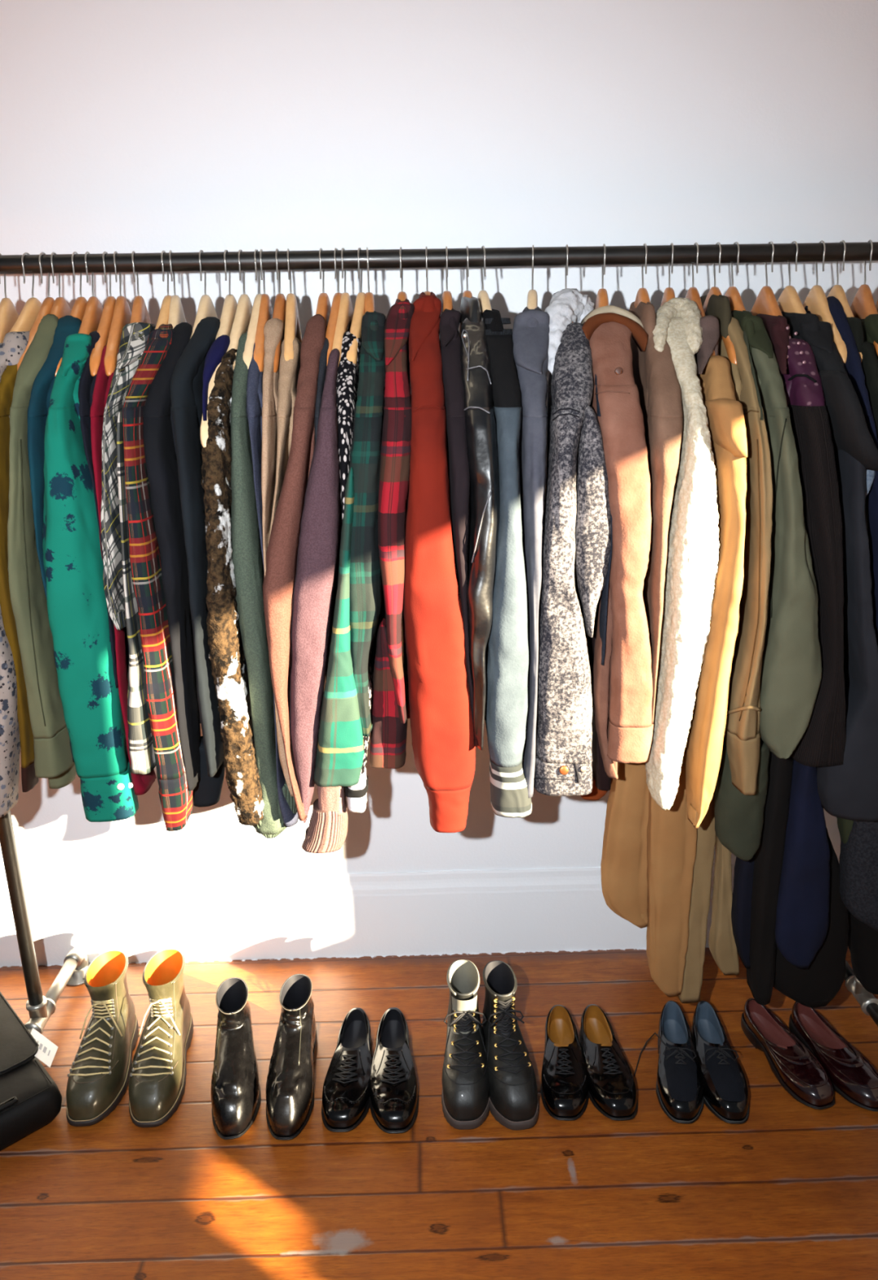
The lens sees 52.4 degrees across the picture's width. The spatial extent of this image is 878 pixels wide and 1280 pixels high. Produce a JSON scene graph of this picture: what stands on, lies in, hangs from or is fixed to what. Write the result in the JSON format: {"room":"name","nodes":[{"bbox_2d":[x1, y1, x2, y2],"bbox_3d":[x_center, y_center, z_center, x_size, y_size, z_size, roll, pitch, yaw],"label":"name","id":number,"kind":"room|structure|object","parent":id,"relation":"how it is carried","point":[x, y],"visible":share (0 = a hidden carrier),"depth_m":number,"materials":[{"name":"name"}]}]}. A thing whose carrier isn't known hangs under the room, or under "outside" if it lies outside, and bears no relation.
{"room":"clothing store","nodes":[
{"label":"clothing store","id":0,"kind":"room"},
{"bbox_2d":[0,0,877,882],"bbox_3d":[-1.504,-1.635,1.661,8.120,5.200,0.120,-1,17,-1],"label":"wall","id":1,"kind":"structure","parent":0,"point":[126,126],"depth_m":1.83,"materials":[{"name":"white paint"}]},
{"bbox_2d":[0,860,839,966],"bbox_3d":[-1.522,0.752,2.324,8.000,0.246,0.013,-1,17,-1],"label":"baseboard","id":2,"kind":"structure","parent":1,"relation":"attached to","point":[327,915],"depth_m":2.34,"materials":[{"name":"white paint"}]},
{"bbox_2d":[0,946,877,1279],"bbox_3d":[-1.413,1.507,0.367,8.120,0.050,4.200,-1,17,-1],"label":"floor","id":3,"kind":"structure","parent":0,"point":[789,1191],"depth_m":1.73,"materials":[{"name":"orange wood"}]},
{"bbox_2d":[0,991,62,1151],"bbox_3d":[-1.081,0.954,1.885,0.413,0.101,0.455,-16,23,-41],"label":"leather bag","id":4,"kind":"object","parent":3,"relation":"on","point":[30,1099],"visible":1,"depth_m":1.85,"materials":[{"name":"black leather"}]},
{"bbox_2d":[31,1027,57,1067],"bbox_3d":[-0.870,0.889,1.948,0.143,0.002,0.045,11,21,35],"label":"price tag","id":5,"kind":"object","parent":4,"relation":"on","point":[46,1051],"visible":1,"depth_m":1.94,"materials":[{"name":"grey"}]},
{"bbox_2d":[66,950,138,1126],"bbox_3d":[-0.744,0.861,1.969,0.115,0.222,0.325,-2,17,-3],"label":"boot","id":6,"kind":"object","parent":3,"relation":"on","point":[98,1080],"visible":1,"depth_m":1.94,"materials":[{"name":"green leather"}]},
{"bbox_2d":[128,948,193,1127],"bbox_3d":[-0.614,0.859,1.968,0.115,0.222,0.335,-2,17,-2],"label":"boot","id":7,"kind":"object","parent":3,"relation":"on","point":[157,1073],"visible":1,"depth_m":1.94,"materials":[{"name":"green leather"}]},
{"bbox_2d":[210,977,261,1139],"bbox_3d":[-0.442,0.885,1.925,0.102,0.192,0.302,-4,17,-10],"label":"boot","id":8,"kind":"object","parent":3,"relation":"on","point":[235,1087],"visible":1,"depth_m":1.88,"materials":[{"name":"black leather"}]},
{"bbox_2d":[266,973,317,1140],"bbox_3d":[-0.321,0.882,1.928,0.102,0.192,0.316,-2,17,-2],"label":"boot","id":9,"kind":"object","parent":3,"relation":"on","point":[290,1083],"visible":1,"depth_m":1.88,"materials":[{"name":"black leather"}]},
{"bbox_2d":[321,1007,372,1132],"bbox_3d":[-0.195,0.931,1.959,0.107,0.075,0.311,-1,17,1],"label":"brogue","id":10,"kind":"object","parent":3,"relation":"on","point":[345,1104],"visible":0.99,"depth_m":1.90,"materials":[{"name":"black leather"}]},
{"bbox_2d":[369,1007,418,1133],"bbox_3d":[-0.100,0.931,1.956,0.107,0.075,0.316,-2,17,-2],"label":"brogue","id":11,"kind":"object","parent":3,"relation":"on","point":[393,1086],"visible":1,"depth_m":1.90,"materials":[{"name":"black leather"}]},
{"bbox_2d":[0,241,877,1034],"bbox_3d":[-0.053,0.104,1.872,2.650,1.702,0.540,-1,17,-1],"label":"clothes rack","id":12,"kind":"object","parent":3,"relation":"on","point":[40,1007],"visible":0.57,"depth_m":1.61,"materials":[{"name":"metal"}]},
{"bbox_2d":[0,253,18,342],"bbox_3d":[-0.787,-0.592,1.631,0.020,0.215,0.300,-3,17,-6],"label":"wooden hanger","id":13,"kind":"object","parent":12,"relation":"hanging from","point":[9,315],"visible":0.38,"depth_m":1.60,"materials":[{"name":"brown wood"}]},
{"bbox_2d":[0,330,30,817],"bbox_3d":[-0.748,-0.144,1.708,0.120,0.854,0.466,4,18,17],"label":"shirt","id":14,"kind":"object","parent":12,"relation":"in","point":[14,344],"visible":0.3,"depth_m":1.58,"materials":[{"name":"grey fabric"}]},
{"bbox_2d":[9,252,41,332],"bbox_3d":[-0.738,-0.593,1.632,0.020,0.215,0.300,1,17,7],"label":"wooden hanger","id":15,"kind":"object","parent":12,"relation":"hanging from","point":[25,321],"visible":0.41,"depth_m":1.60,"materials":[{"name":"brown wood"}]},
{"bbox_2d":[17,252,54,370],"bbox_3d":[-0.709,-0.593,1.633,0.020,0.215,0.300,0,17,2],"label":"wooden hanger","id":16,"kind":"object","parent":12,"relation":"hanging from","point":[46,308],"visible":0.37,"depth_m":1.59,"materials":[{"name":"orange wood"}]},
{"bbox_2d":[0,364,38,792],"bbox_3d":[-0.711,-0.162,1.726,0.087,0.810,0.428,3,17,12],"label":"shirt","id":17,"kind":"object","parent":16,"relation":"hanging from","point":[28,780],"visible":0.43,"depth_m":1.54,"materials":[{"name":"fabric"}]},
{"bbox_2d":[26,315,81,762],"bbox_3d":[-0.648,-0.209,1.704,0.057,0.774,0.452,1,17,6],"label":"shirt","id":18,"kind":"object","parent":12,"relation":"in","point":[42,385],"visible":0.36,"depth_m":1.49,"materials":[{"name":"fabric"}]},
{"bbox_2d":[49,252,71,319],"bbox_3d":[-0.690,-0.594,1.633,0.020,0.215,0.300,-1,17,-1],"label":"wooden hanger","id":19,"kind":"object","parent":12,"relation":"hanging from","point":[60,308],"visible":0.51,"depth_m":1.61,"materials":[{"name":"orange wood"}]},
{"bbox_2d":[7,314,75,788],"bbox_3d":[-0.691,-0.171,1.702,0.082,0.849,0.474,2,17,9],"label":"shirt","id":20,"kind":"object","parent":19,"relation":"hanging from","point":[53,758],"visible":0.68,"depth_m":1.53,"materials":[{"name":"fabric"}]},
{"bbox_2d":[54,251,87,376],"bbox_3d":[-0.651,-0.595,1.633,0.020,0.215,0.300,0,17,2],"label":"wooden hanger","id":21,"kind":"object","parent":12,"relation":"hanging from","point":[77,311],"visible":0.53,"depth_m":1.60,"materials":[{"name":"orange wood"}]},
{"bbox_2d":[42,333,138,822],"bbox_3d":[-0.644,-0.137,1.713,0.103,0.857,0.473,-3,17,-6],"label":"shirt","id":22,"kind":"object","parent":12,"relation":"in","point":[77,603],"visible":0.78,"depth_m":1.52,"materials":[{"name":"teal fabric"}]},
{"bbox_2d":[78,251,102,334],"bbox_3d":[-0.629,-0.595,1.634,0.020,0.215,0.300,-2,17,-2],"label":"wooden hanger","id":23,"kind":"object","parent":12,"relation":"hanging from","point":[94,308],"visible":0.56,"depth_m":1.60,"materials":[{"name":"orange wood"}]},
{"bbox_2d":[88,251,115,376],"bbox_3d":[-0.598,-0.596,1.634,0.020,0.215,0.300,-2,17,-2],"label":"wooden hanger","id":24,"kind":"object","parent":12,"relation":"hanging from","point":[104,327],"visible":0.57,"depth_m":1.57,"materials":[{"name":"orange wood"}]},
{"bbox_2d":[78,330,128,688],"bbox_3d":[-0.595,-0.216,1.710,0.037,0.709,0.440,-2,17,-3],"label":"cardigan","id":25,"kind":"object","parent":12,"relation":"in","point":[86,382],"visible":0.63,"depth_m":1.51,"materials":[{"name":"fabric"}]},
{"bbox_2d":[103,250,131,376],"bbox_3d":[-0.579,-0.596,1.635,0.020,0.215,0.300,-2,17,-5],"label":"wooden hanger","id":26,"kind":"object","parent":12,"relation":"hanging from","point":[122,315],"visible":0.57,"depth_m":1.57,"materials":[{"name":"orange wood"}]},
{"bbox_2d":[89,344,156,795],"bbox_3d":[-0.567,-0.154,1.733,0.040,0.799,0.434,-1,17,-1],"label":"shirt","id":27,"kind":"object","parent":12,"relation":"in","point":[142,784],"visible":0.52,"depth_m":1.52,"materials":[{"name":"fabric"}]},
{"bbox_2d":[100,322,160,774],"bbox_3d":[-0.526,-0.197,1.697,0.077,0.773,0.476,0,17,4],"label":"shirt","id":28,"kind":"object","parent":12,"relation":"in","point":[122,603],"visible":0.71,"depth_m":1.51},
{"bbox_2d":[129,250,151,324],"bbox_3d":[-0.547,-0.597,1.635,0.020,0.215,0.300,-3,17,-6],"label":"wooden hanger","id":29,"kind":"object","parent":12,"relation":"hanging from","point":[140,313],"visible":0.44,"depth_m":1.61,"materials":[{"name":"orange wood"}]},
{"bbox_2d":[155,250,171,328],"bbox_3d":[-0.493,-0.598,1.636,0.020,0.215,0.300,-1,17,0],"label":"wooden hanger","id":30,"kind":"object","parent":12,"relation":"hanging from","point":[163,317],"visible":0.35,"depth_m":1.60,"materials":[{"name":"brown wood"}]},
{"bbox_2d":[121,324,192,831],"bbox_3d":[-0.480,-0.141,1.708,0.059,0.886,0.491,0,17,4],"label":"shirt","id":31,"kind":"object","parent":30,"relation":"hanging from","point":[175,797],"visible":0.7,"depth_m":1.51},
{"bbox_2d":[142,322,200,791],"bbox_3d":[-0.462,-0.176,1.716,0.067,0.819,0.458,-1,17,-1],"label":"jacket","id":32,"kind":"object","parent":12,"relation":"in","point":[158,428],"visible":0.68,"depth_m":1.52,"materials":[{"name":"fabric"}]},
{"bbox_2d":[168,250,186,328],"bbox_3d":[-0.481,-0.598,1.636,0.020,0.215,0.300,-3,17,-7],"label":"wooden hanger","id":33,"kind":"object","parent":12,"relation":"hanging from","point":[176,314],"visible":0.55,"depth_m":1.60,"materials":[{"name":"brown wood"}]},
{"bbox_2d":[170,316,225,807],"bbox_3d":[-0.426,-0.147,1.718,0.097,0.892,0.471,1,17,6],"label":"sweater","id":34,"kind":"object","parent":12,"relation":"in","point":[186,382],"visible":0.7,"depth_m":1.52,"materials":[{"name":"fabric"}]},
{"bbox_2d":[190,249,218,338],"bbox_3d":[-0.426,-0.600,1.637,0.020,0.215,0.300,-1,17,1],"label":"wooden hanger","id":35,"kind":"object","parent":12,"relation":"hanging from","point":[206,308],"visible":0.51,"depth_m":1.61,"materials":[{"name":"brown wood"}]},
{"bbox_2d":[200,249,237,447],"bbox_3d":[-0.380,-0.547,1.655,0.020,0.328,0.524,-1,17,1],"label":"wooden hanger","id":36,"kind":"object","parent":12,"relation":"hanging from","point":[229,307],"visible":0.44,"depth_m":1.58,"materials":[{"name":"brown wood"}]},
{"bbox_2d":[202,334,249,693],"bbox_3d":[-0.379,-0.218,1.722,0.040,0.698,0.426,-1,17,-1],"label":"vest","id":37,"kind":"object","parent":36,"relation":"hanging from","point":[220,346],"visible":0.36,"depth_m":1.51,"materials":[{"name":"fabric"}]},
{"bbox_2d":[200,348,264,826],"bbox_3d":[-0.373,-0.126,1.723,0.078,0.844,0.478,-1,17,-1],"label":"jacket","id":38,"kind":"object","parent":12,"relation":"in","point":[226,654],"visible":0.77,"depth_m":1.52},
{"bbox_2d":[226,248,253,370],"bbox_3d":[-0.355,-0.601,1.638,0.020,0.215,0.300,0,17,2],"label":"wooden hanger","id":39,"kind":"object","parent":12,"relation":"hanging from","point":[244,308],"visible":0.55,"depth_m":1.59,"materials":[{"name":"brown wood"}]},
{"bbox_2d":[242,248,262,368],"bbox_3d":[-0.327,-0.602,1.639,0.020,0.215,0.300,0,17,2],"label":"wooden hanger","id":40,"kind":"object","parent":12,"relation":"hanging from","point":[249,345],"visible":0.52,"depth_m":1.57,"materials":[{"name":"brown wood"}]},
{"bbox_2d":[253,248,273,372],"bbox_3d":[-0.318,-0.602,1.639,0.020,0.215,0.300,-2,17,-2],"label":"wooden hanger","id":41,"kind":"object","parent":12,"relation":"hanging from","point":[265,313],"visible":0.55,"depth_m":1.58,"materials":[{"name":"orange wood"}]},
{"bbox_2d":[246,343,298,827],"bbox_3d":[-0.303,-0.124,1.745,0.045,0.876,0.440,-1,17,-1],"label":"sweater","id":42,"kind":"object","parent":41,"relation":"hanging from","point":[255,377],"visible":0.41,"depth_m":1.51,"materials":[{"name":"fabric"}]},
{"bbox_2d":[231,332,297,838],"bbox_3d":[-0.348,-0.117,1.744,0.117,0.915,0.436,-3,17,-7],"label":"jacket","id":43,"kind":"object","parent":12,"relation":"in","point":[246,553],"visible":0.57,"depth_m":1.54,"materials":[{"name":"fabric"}]},
{"bbox_2d":[272,248,285,372],"bbox_3d":[-0.290,-0.603,1.639,0.020,0.215,0.300,-1,17,-1],"label":"wooden hanger","id":44,"kind":"object","parent":12,"relation":"hanging from","point":[279,310],"visible":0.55,"depth_m":1.60,"materials":[{"name":"orange wood"}]},
{"bbox_2d":[261,318,293,796],"bbox_3d":[-0.287,-0.174,1.720,0.039,0.840,0.459,-1,17,-1],"label":"sweater","id":45,"kind":"object","parent":44,"relation":"hanging from","point":[273,331],"visible":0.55,"depth_m":1.50,"materials":[{"name":"fabric"}]},
{"bbox_2d":[267,337,302,544],"bbox_3d":[-0.258,-0.217,1.718,0.053,0.694,0.438,0,17,3],"label":"sweater","id":46,"kind":"object","parent":12,"relation":"in","point":[289,370],"visible":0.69,"depth_m":1.51,"materials":[{"name":"fabric"}]},
{"bbox_2d":[284,248,302,360],"bbox_3d":[-0.270,-0.603,1.640,0.020,0.215,0.300,-2,17,-4],"label":"wooden hanger","id":47,"kind":"object","parent":12,"relation":"hanging from","point":[292,326],"visible":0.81,"depth_m":1.59,"materials":[{"name":"brown wood"}]},
{"bbox_2d":[315,248,331,327],"bbox_3d":[-0.211,-0.604,1.641,0.020,0.215,0.300,0,17,3],"label":"wooden hanger","id":48,"kind":"object","parent":12,"relation":"hanging from","point":[323,307],"visible":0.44,"depth_m":1.61,"materials":[{"name":"orange wood"}]},
{"bbox_2d":[262,314,334,821],"bbox_3d":[-0.216,-0.155,1.707,0.099,0.882,0.491,3,17,12],"label":"sweater","id":49,"kind":"object","parent":48,"relation":"hanging from","point":[278,584],"visible":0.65,"depth_m":1.49,"materials":[{"name":"fabric"}]},
{"bbox_2d":[314,337,339,605],"bbox_3d":[-0.185,-0.217,1.720,0.034,0.690,0.435,0,17,3],"label":"sweater","id":50,"kind":"object","parent":12,"relation":"in","point":[323,357],"visible":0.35,"depth_m":1.51,"materials":[{"name":"fabric"}]},
{"bbox_2d":[325,248,342,363],"bbox_3d":[-0.184,-0.605,1.641,0.020,0.215,0.300,1,17,5],"label":"wooden hanger","id":51,"kind":"object","parent":12,"relation":"hanging from","point":[331,330],"visible":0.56,"depth_m":1.59,"materials":[{"name":"orange wood"}]},
{"bbox_2d":[289,348,347,853],"bbox_3d":[-0.209,-0.088,1.744,0.116,0.932,0.474,0,17,4],"label":"sweater","id":52,"kind":"object","parent":51,"relation":"hanging from","point":[321,525],"visible":0.74,"depth_m":1.52,"materials":[{"name":"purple fabric"}]},
{"bbox_2d":[332,247,353,364],"bbox_3d":[-0.171,-0.605,1.641,0.020,0.215,0.300,0,17,4],"label":"wooden hanger","id":53,"kind":"object","parent":12,"relation":"hanging from","point":[345,314],"visible":0.59,"depth_m":1.60,"materials":[{"name":"brown wood"}]},
{"bbox_2d":[313,311,386,786],"bbox_3d":[-0.166,-0.197,1.708,0.154,0.823,0.470,-1,17,-1],"label":"shirt","id":54,"kind":"object","parent":12,"relation":"in","point":[346,717],"visible":0.91,"depth_m":1.52,"materials":[{"name":"fabric"}]},
{"bbox_2d":[346,247,365,365],"bbox_3d":[-0.141,-0.606,1.642,0.020,0.215,0.300,1,17,5],"label":"wooden hanger","id":55,"kind":"object","parent":12,"relation":"hanging from","point":[359,308],"visible":0.56,"depth_m":1.58,"materials":[{"name":"brown wood"}]},
{"bbox_2d":[336,330,376,813],"bbox_3d":[-0.152,-0.145,1.739,0.062,0.863,0.444,-1,17,1],"label":"jacket","id":56,"kind":"object","parent":12,"relation":"in","point":[348,374],"visible":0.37,"depth_m":1.52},
{"bbox_2d":[369,298,414,768],"bbox_3d":[-0.089,-0.209,1.707,0.104,0.841,0.473,-1,17,-1],"label":"shirt","id":57,"kind":"object","parent":12,"relation":"in","point":[390,700],"visible":0.96,"depth_m":1.51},
{"bbox_2d":[403,291,475,832],"bbox_3d":[-0.011,-0.164,1.724,0.127,0.960,0.469,-2,17,-3],"label":"sweater","id":58,"kind":"object","parent":12,"relation":"in","point":[442,724],"visible":0.98,"depth_m":1.53,"materials":[{"name":"fabric"}]},
{"bbox_2d":[441,246,453,311],"bbox_3d":[0.015,-0.609,1.644,0.020,0.215,0.300,-1,17,-1],"label":"wooden hanger","id":59,"kind":"object","parent":12,"relation":"hanging from","point":[446,301],"visible":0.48,"depth_m":1.61,"materials":[{"name":"orange wood"}]},
{"bbox_2d":[439,308,473,722],"bbox_3d":[0.022,-0.243,1.708,0.050,0.746,0.454,-3,17,-6],"label":"jacket","id":60,"kind":"object","parent":12,"relation":"hanging from","point":[459,472],"visible":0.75,"depth_m":1.50,"materials":[{"name":"black fabric"}]},
{"bbox_2d":[459,296,499,750],"bbox_3d":[0.070,-0.243,1.697,0.062,0.780,0.474,-1,17,-1],"label":"leather jacket","id":61,"kind":"object","parent":12,"relation":"hanging from","point":[480,421],"visible":0.88,"depth_m":1.50,"materials":[{"name":"black leather"}]},
{"bbox_2d":[477,245,492,312],"bbox_3d":[0.081,-0.611,1.645,0.020,0.215,0.300,-3,17,-7],"label":"wooden hanger","id":62,"kind":"object","parent":12,"relation":"hanging from","point":[483,297],"visible":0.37,"depth_m":1.62,"materials":[{"name":"brown wood"}]},
{"bbox_2d":[481,308,532,817],"bbox_3d":[0.118,-0.165,1.725,0.096,0.903,0.475,-1,17,-1],"label":"jacket","id":63,"kind":"object","parent":12,"relation":"hanging from","point":[508,646],"visible":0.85,"depth_m":1.54,"materials":[{"name":"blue fabric"}]},
{"bbox_2d":[512,306,550,798],"bbox_3d":[0.173,-0.178,1.729,0.067,0.887,0.457,1,17,7],"label":"jacket","id":64,"kind":"object","parent":12,"relation":"hanging from","point":[531,331],"visible":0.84,"depth_m":1.52,"materials":[{"name":"fabric"}]},
{"bbox_2d":[527,244,537,309],"bbox_3d":[0.172,-0.613,1.647,0.020,0.215,0.300,1,17,6],"label":"wooden hanger","id":65,"kind":"object","parent":12,"relation":"hanging from","point":[532,297],"visible":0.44,"depth_m":1.62,"materials":[{"name":"brown wood"}]},
{"bbox_2d":[564,244,573,322],"bbox_3d":[0.234,-0.614,1.648,0.020,0.215,0.300,0,17,3],"label":"wooden hanger","id":66,"kind":"object","parent":12,"relation":"hanging from","point":[566,246],"visible":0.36,"depth_m":1.61,"materials":[{"name":"orange wood"}]},
{"bbox_2d":[546,374,613,800],"bbox_3d":[0.268,-0.149,1.750,0.082,0.896,0.443,-5,18,-13],"label":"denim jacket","id":67,"kind":"object","parent":66,"relation":"hanging from","point":[602,782],"visible":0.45,"depth_m":1.69,"materials":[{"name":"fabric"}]},
{"bbox_2d":[534,288,611,795],"bbox_3d":[0.229,-0.203,1.718,0.135,0.890,0.470,-1,17,-1],"label":"coat","id":68,"kind":"object","parent":12,"relation":"in","point":[577,538],"visible":0.97,"depth_m":1.53,"materials":[{"name":"grey fabric"}]},
{"bbox_2d":[595,244,608,308],"bbox_3d":[0.301,-0.616,1.649,0.020,0.215,0.300,0,17,4],"label":"wooden hanger","id":69,"kind":"object","parent":12,"relation":"hanging from","point":[602,300],"visible":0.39,"depth_m":1.62,"materials":[{"name":"orange wood"}]},
{"bbox_2d":[581,305,654,778],"bbox_3d":[0.309,-0.196,1.721,0.121,0.841,0.470,-3,17,-6],"label":"jacket","id":70,"kind":"object","parent":12,"relation":"hanging from","point":[623,686],"visible":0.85,"depth_m":1.53,"materials":[{"name":"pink fabric"}]},
{"bbox_2d":[634,243,650,307],"bbox_3d":[0.375,-0.617,1.650,0.020,0.215,0.300,-1,17,0],"label":"wooden hanger","id":71,"kind":"object","parent":12,"relation":"hanging from","point":[642,295],"visible":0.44,"depth_m":1.63,"materials":[{"name":"orange wood"}]},
{"bbox_2d":[629,301,683,724],"bbox_3d":[0.386,-0.255,1.710,0.058,0.750,0.460,-1,17,-1],"label":"jacket","id":72,"kind":"object","parent":12,"relation":"hanging from","point":[655,374],"visible":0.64,"depth_m":1.51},
{"bbox_2d":[600,315,747,996],"bbox_3d":[0.431,0.084,1.803,0.189,1.385,0.476,-1,17,-1],"label":"coat","id":73,"kind":"object","parent":12,"relation":"in","point":[649,856],"visible":0.67,"depth_m":1.71,"materials":[{"name":"fabric"}]},
{"bbox_2d":[645,297,719,810],"bbox_3d":[0.425,-0.180,1.727,0.101,0.905,0.473,-1,17,-1],"label":"coat","id":74,"kind":"object","parent":12,"relation":"hanging from","point":[693,542],"visible":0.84,"depth_m":1.53,"materials":[{"name":"fabric"}]},
{"bbox_2d":[685,242,715,355],"bbox_3d":[0.468,-0.619,1.652,0.020,0.215,0.300,-1,17,0],"label":"wooden hanger","id":75,"kind":"object","parent":12,"relation":"hanging from","point":[693,294],"visible":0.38,"depth_m":1.62,"materials":[{"name":"orange wood"}]},
{"bbox_2d":[702,241,737,364],"bbox_3d":[0.509,-0.620,1.652,0.020,0.215,0.300,-1,17,-1],"label":"wooden hanger","id":76,"kind":"object","parent":12,"relation":"hanging from","point":[729,345],"visible":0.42,"depth_m":1.61,"materials":[{"name":"orange wood"}]},
{"bbox_2d":[714,330,770,861],"bbox_3d":[0.552,-0.100,1.778,0.103,1.000,0.435,-4,17,-9],"label":"jacket","id":77,"kind":"object","parent":76,"relation":"hanging from","point":[739,816],"visible":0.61,"depth_m":1.71,"materials":[{"name":"green fabric"}]},
{"bbox_2d":[678,294,773,1003],"bbox_3d":[0.575,0.073,1.804,0.146,1.458,0.475,0,17,2],"label":"coat","id":78,"kind":"object","parent":12,"relation":"hanging from","point":[742,731],"visible":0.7,"depth_m":1.60,"materials":[{"name":"fabric"}]},
{"bbox_2d":[724,241,746,311],"bbox_3d":[0.541,-0.621,1.653,0.020,0.215,0.300,-2,17,-2],"label":"wooden hanger","id":79,"kind":"object","parent":12,"relation":"hanging from","point":[732,293],"visible":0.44,"depth_m":1.62,"materials":[{"name":"orange wood"}]},
{"bbox_2d":[731,310,822,759],"bbox_3d":[0.578,-0.223,1.716,0.134,0.786,0.476,-6,18,-15],"label":"jacket","id":80,"kind":"object","parent":79,"relation":"hanging from","point":[791,675],"visible":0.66,"depth_m":1.54,"materials":[{"name":"fabric"}]},
{"bbox_2d":[751,240,791,337],"bbox_3d":[0.605,-0.622,1.654,0.020,0.215,0.300,-1,17,-1],"label":"wooden hanger","id":81,"kind":"object","parent":12,"relation":"hanging from","point":[766,303],"visible":0.45,"depth_m":1.63,"materials":[{"name":"orange wood"}]},
{"bbox_2d":[755,313,846,766],"bbox_3d":[0.662,-0.212,1.724,0.162,0.795,0.467,-1,17,-1],"label":"jacket","id":82,"kind":"object","parent":81,"relation":"hanging from","point":[823,744],"visible":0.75,"depth_m":1.53,"materials":[{"name":"black fabric"}]},
{"bbox_2d":[777,240,806,313],"bbox_3d":[0.648,-0.623,1.655,0.020,0.215,0.300,-2,17,-3],"label":"wooden hanger","id":83,"kind":"object","parent":12,"relation":"hanging from","point":[789,301],"visible":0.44,"depth_m":1.63,"materials":[{"name":"brown wood"}]},
{"bbox_2d":[773,311,877,1008],"bbox_3d":[0.748,0.080,1.806,0.216,1.410,0.482,-1,17,-1],"label":"coat","id":84,"kind":"object","parent":83,"relation":"hanging from","point":[849,790],"visible":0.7,"depth_m":1.60,"materials":[{"name":"fabric"}]},
{"bbox_2d":[803,240,847,363],"bbox_3d":[0.698,-0.624,1.655,0.020,0.215,0.300,-1,17,0],"label":"wooden hanger","id":85,"kind":"object","parent":12,"relation":"hanging from","point":[816,300],"visible":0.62,"depth_m":1.61,"materials":[{"name":"brown wood"}]},
{"bbox_2d":[775,296,877,968],"bbox_3d":[0.713,0.009,1.784,0.157,1.306,0.466,-7,18,-19],"label":"coat","id":86,"kind":"object","parent":85,"relation":"hanging from","point":[802,916],"visible":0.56,"depth_m":1.75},
{"bbox_2d":[826,240,862,361],"bbox_3d":[0.736,-0.625,1.656,0.020,0.215,0.300,0,17,2],"label":"wooden hanger","id":87,"kind":"object","parent":12,"relation":"hanging from","point":[837,291],"visible":0.35,"depth_m":1.62,"materials":[{"name":"brown wood"}]},
{"bbox_2d":[731,316,877,1004],"bbox_3d":[0.701,0.074,1.795,0.209,1.374,0.473,-5,18,-13],"label":"coat","id":88,"kind":"object","parent":87,"relation":"hanging from","point":[757,881],"visible":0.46,"depth_m":1.81,"materials":[{"name":"black fabric"}]},
{"bbox_2d":[850,240,877,355],"bbox_3d":[0.787,-0.626,1.657,0.020,0.215,0.300,1,17,7],"label":"wooden hanger","id":89,"kind":"object","parent":12,"relation":"hanging from","point":[863,305],"visible":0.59,"depth_m":1.63,"materials":[{"name":"orange wood"}]},
{"bbox_2d":[837,314,877,844],"bbox_3d":[0.782,-0.088,1.765,0.158,1.044,0.472,-1,17,-1],"label":"jacket","id":90,"kind":"object","parent":89,"relation":"hanging from","point":[870,324],"visible":0.18,"depth_m":1.59,"materials":[{"name":"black fabric"}]},
{"bbox_2d":[441,959,489,1129],"bbox_3d":[0.055,0.857,1.921,0.107,0.232,0.275,-1,17,-1],"label":"boot","id":91,"kind":"object","parent":3,"relation":"on","point":[465,1100],"visible":0.99,"depth_m":1.88,"materials":[{"name":"black leather"}]},
{"bbox_2d":[482,960,538,1130],"bbox_3d":[0.144,0.857,1.916,0.107,0.232,0.275,-3,17,-8],"label":"boot","id":92,"kind":"object","parent":3,"relation":"on","point":[513,1084],"visible":0.92,"depth_m":1.88,"materials":[{"name":"black leather"}]},
{"bbox_2d":[540,1004,589,1120],"bbox_3d":[0.273,0.921,1.965,0.105,0.075,0.284,0,17,3],"label":"shoe","id":93,"kind":"object","parent":3,"relation":"on","point":[564,1088],"visible":1,"depth_m":1.91,"materials":[{"name":"black leather"}]},
{"bbox_2d":[580,1004,638,1120],"bbox_3d":[0.366,0.920,1.964,0.105,0.075,0.287,-2,17,-3],"label":"shoe","id":94,"kind":"object","parent":3,"relation":"on","point":[612,1087],"visible":1,"depth_m":1.91,"materials":[{"name":"black leather"}]},
{"bbox_2d":[634,1000,704,1124],"bbox_3d":[0.502,0.916,1.956,0.147,0.084,0.291,1,17,7],"label":"shoe","id":95,"kind":"object","parent":3,"relation":"on","point":[680,1084],"visible":1,"depth_m":1.90,"materials":[{"name":"black leather"}]},
{"bbox_2d":[691,1000,750,1124],"bbox_3d":[0.602,0.916,1.950,0.102,0.084,0.289,-2,17,-4],"label":"shoe","id":96,"kind":"object","parent":3,"relation":"on","point":[726,1093],"visible":0.93,"depth_m":1.90,"materials":[{"name":"black leather"}]},
{"bbox_2d":[741,998,835,1109],"bbox_3d":[0.770,0.911,1.981,0.100,0.070,0.284,-6,18,-17],"label":"loafer","id":97,"kind":"object","parent":3,"relation":"on","point":[797,1068],"visible":0.97,"depth_m":1.94,"materials":[{"name":"red leather"}]},
{"bbox_2d":[789,1001,877,1111],"bbox_3d":[0.878,0.912,1.972,0.100,0.070,0.284,-6,18,-15],"label":"loafer","id":98,"kind":"object","parent":3,"relation":"on","point":[852,1076],"visible":0.92,"depth_m":1.94,"materials":[{"name":"red leather"}]},
{"bbox_3d":[0.832,-0.627,1.658,0.020,0.215,0.300,2,17,11],"label":"wooden hanger","id":99,"kind":"object","parent":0,"visible":0},
{"bbox_2d":[817,526,877,995],"bbox_3d":[0.910,0.078,1.835,0.241,1.345,0.432,-1,17,-1],"label":"coat","id":100,"kind":"object","parent":99,"relation":"hanging from","point":[859,857],"visible":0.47,"depth_m":1.78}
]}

